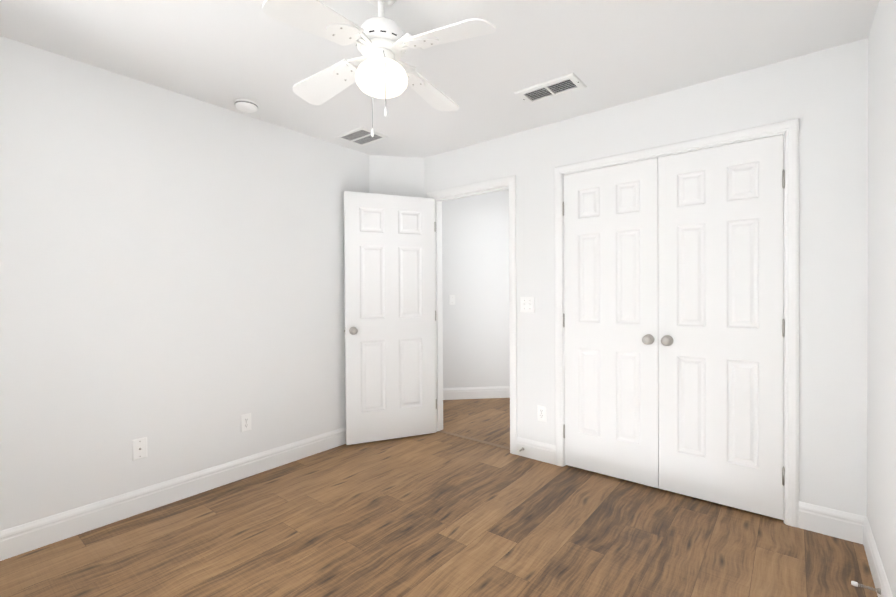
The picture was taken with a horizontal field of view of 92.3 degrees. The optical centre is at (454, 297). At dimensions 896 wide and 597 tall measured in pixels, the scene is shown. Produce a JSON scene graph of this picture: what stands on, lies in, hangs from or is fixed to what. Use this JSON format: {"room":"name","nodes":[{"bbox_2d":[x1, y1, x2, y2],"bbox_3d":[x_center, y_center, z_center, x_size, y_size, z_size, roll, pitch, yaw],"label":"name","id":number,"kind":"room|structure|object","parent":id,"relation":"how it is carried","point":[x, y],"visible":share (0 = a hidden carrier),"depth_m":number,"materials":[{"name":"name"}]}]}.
{"room":"empty bedroom","nodes":[
{"label":"empty bedroom","id":0,"kind":"room"},
{"bbox_2d":[0,36,368,530],"bbox_3d":[-1.716,-0.008,2.579,0.120,2.426,3.040,0,1,38],"label":"wall","id":1,"kind":"structure","parent":0,"point":[172,289],"depth_m":2.46,"materials":[{"name":"white paint"}]},
{"bbox_2d":[132,437,146,460],"bbox_3d":[-1.760,0.847,2.414,0.015,0.115,0.070,0,1,38],"label":"outlet","id":2,"kind":"object","parent":1,"relation":"attached to","point":[139,448],"visible":1,"depth_m":2.41,"materials":[{"name":"white plastic"}]},
{"bbox_2d":[240,413,250,431],"bbox_3d":[-1.394,0.837,2.885,0.008,0.115,0.070,0,1,38],"label":"outlet","id":3,"kind":"object","parent":1,"relation":"attached to","point":[245,422],"visible":1,"depth_m":2.88,"materials":[{"name":"white plastic"}]},
{"bbox_2d":[0,427,892,596],"bbox_3d":[-0.270,1.137,1.762,3.163,0.133,3.282,0,1,38],"label":"baseboard","id":4,"kind":"structure","parent":1,"relation":"attached to","point":[48,530],"depth_m":2.26,"materials":[{"name":"white paint"}]},
{"bbox_2d":[369,155,424,197],"bbox_3d":[-0.502,-0.027,3.865,0.434,2.426,0.482,0,1,38],"label":"wall","id":5,"kind":"structure","parent":0,"point":[396,175],"depth_m":3.77,"materials":[{"name":"white paint"}]},
{"bbox_2d":[424,156,430,197],"bbox_3d":[-0.189,-0.029,3.848,0.079,2.426,0.120,0,1,38],"label":"wall","id":6,"kind":"structure","parent":0,"point":[427,174],"depth_m":3.79,"materials":[{"name":"white paint"}]},
{"bbox_2d":[0,398,877,596],"bbox_3d":[-0.365,1.245,2.837,4.883,0.100,5.090,0,1,38],"label":"floor","id":7,"kind":"structure","parent":0,"point":[437,514],"depth_m":2.13,"materials":[{"name":"wood"}]},
{"bbox_2d":[437,430,509,449],"bbox_3d":[0.165,1.182,3.584,0.768,0.005,0.044,0,1,38],"label":"threshold","id":8,"kind":"object","parent":7,"relation":"on","point":[476,440],"visible":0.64,"depth_m":3.56,"materials":[{"name":"brown wood"}]},
{"bbox_2d":[0,0,878,189],"bbox_3d":[-0.381,-1.281,2.814,4.883,0.100,5.090,0,1,38],"label":"ceiling","id":9,"kind":"structure","parent":0,"point":[227,53],"depth_m":2.13,"materials":[{"name":"white paint"}]},
{"bbox_2d":[234,99,258,112],"bbox_3d":[-1.309,-1.203,2.713,0.140,0.042,0.140,0,1,38],"label":"smoke detector","id":10,"kind":"object","parent":9,"relation":"attached to","point":[247,105],"visible":1,"depth_m":2.68,"materials":[{"name":"white plastic"}]},
{"bbox_2d":[335,127,387,145],"bbox_3d":[-0.705,-1.228,3.294,0.310,0.010,0.260,0,1,38],"label":"ceiling vent","id":11,"kind":"object","parent":9,"relation":"in","point":[360,136],"visible":0.92,"depth_m":3.28,"materials":[{"name":"white metal"}]},
{"bbox_2d":[262,0,495,136],"bbox_3d":[-0.290,-0.951,1.722,0.763,0.540,0.763,0,1,-12],"label":"ceiling fan","id":12,"kind":"object","parent":9,"relation":"hanging from","point":[382,42],"visible":1,"depth_m":1.64,"materials":[{"name":"white"}]},
{"bbox_2d":[514,73,586,104],"bbox_3d":[0.568,-1.228,2.547,0.370,0.014,0.200,0,1,38],"label":"ceiling vent","id":13,"kind":"object","parent":9,"relation":"in","point":[556,87],"visible":0.98,"depth_m":2.53,"materials":[{"name":"white metal"}]},
{"bbox_2d":[442,190,509,387],"bbox_3d":[-0.386,-0.038,4.977,2.070,2.426,0.120,0,1,-7],"label":"wall","id":14,"kind":"structure","parent":0,"point":[475,276],"depth_m":4.99,"materials":[{"name":"white paint"}]},
{"bbox_2d":[449,295,454,304],"bbox_3d":[-0.022,0.023,4.958,0.052,0.115,0.052,0,1,38],"label":"light switch","id":15,"kind":"object","parent":14,"relation":"attached to","point":[451,299],"visible":1,"depth_m":4.95,"materials":[{"name":"white plastic"}]},
{"bbox_2d":[443,386,509,399],"bbox_3d":[-0.383,1.109,4.909,1.469,0.133,1.440,0,1,38],"label":"baseboard","id":16,"kind":"structure","parent":14,"relation":"attached to","point":[476,393],"depth_m":4.74,"materials":[{"name":"white paint"}]},
{"bbox_2d":[431,38,867,516],"bbox_3d":[0.930,-0.028,2.966,2.770,2.426,0.120,0,1,38],"label":"wall","id":17,"kind":"structure","parent":0,"point":[828,97],"depth_m":2.21,"materials":[{"name":"white paint"}]},
{"bbox_2d":[427,175,516,454],"bbox_3d":[0.154,0.131,3.570,0.892,2.108,0.138,0,1,38],"label":"door frame","id":18,"kind":"structure","parent":17,"relation":"attached to","point":[510,181],"depth_m":3.43,"materials":[{"name":"white paint"}]},
{"bbox_2d":[344,191,435,444],"bbox_3d":[-0.534,0.161,3.613,0.431,2.030,0.697,0,1,38],"label":"entry door","id":19,"kind":"structure","parent":18,"relation":"attached to","point":[389,275],"depth_m":3.57,"materials":[{"name":"white paint"}]},
{"bbox_2d":[434,222,436,408],"bbox_3d":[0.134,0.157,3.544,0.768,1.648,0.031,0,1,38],"label":"hinge","id":20,"kind":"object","parent":18,"relation":"attached to","point":[435,311],"depth_m":3.78,"materials":[{"name":"grey metal"}]},
{"bbox_2d":[520,297,534,311],"bbox_3d":[0.540,0.050,3.187,0.116,0.115,0.018,0,1,38],"label":"double light switch","id":21,"kind":"object","parent":17,"relation":"attached to","point":[527,304],"visible":1,"depth_m":3.19,"materials":[{"name":"white plastic"}]},
{"bbox_2d":[516,437,555,464],"bbox_3d":[0.599,1.119,3.158,0.317,0.133,0.014,0,1,38],"label":"baseboard","id":22,"kind":"structure","parent":17,"relation":"attached to","point":[540,451],"depth_m":3.15,"materials":[{"name":"white paint"}]},
{"bbox_2d":[537,405,546,421],"bbox_3d":[0.637,0.840,3.127,0.070,0.115,0.008,0,1,38],"label":"outlet","id":23,"kind":"object","parent":17,"relation":"attached to","point":[541,412],"visible":1,"depth_m":3.12,"materials":[{"name":"white plastic"}]},
{"bbox_2d":[562,158,658,487],"bbox_3d":[1.000,0.158,2.821,0.616,2.030,0.100,0,1,38],"label":"closet door","id":24,"kind":"structure","parent":17,"relation":"in","point":[610,326],"depth_m":2.81,"materials":[{"name":"white paint"}]},
{"bbox_2d":[554,118,798,526],"bbox_3d":[1.288,0.153,2.687,1.260,2.064,0.122,0,1,38],"label":"door frame","id":25,"kind":"structure","parent":17,"relation":"attached to","point":[783,282],"depth_m":2.30,"materials":[{"name":"white paint"}]},
{"bbox_2d":[658,134,784,519],"bbox_3d":[1.486,0.159,2.438,0.616,2.030,0.100,0,1,38],"label":"closet door","id":26,"kind":"structure","parent":17,"relation":"in","point":[721,327],"depth_m":2.43,"materials":[{"name":"white paint"}]},
{"bbox_2d":[867,0,895,596],"bbox_3d":[1.012,-0.008,0.736,0.120,2.426,3.522,0,1,38],"label":"wall","id":27,"kind":"structure","parent":0,"point":[881,420],"depth_m":1.72,"materials":[{"name":"white paint"}]},
{"bbox_2d":[851,581,880,594],"bbox_3d":[1.615,1.135,1.689,0.084,0.022,0.022,0,1,38],"label":"door stop","id":28,"kind":"object","parent":27,"relation":"attached to","point":[853,583],"visible":1,"depth_m":1.69,"materials":[{"name":"white plastic"}]}
]}

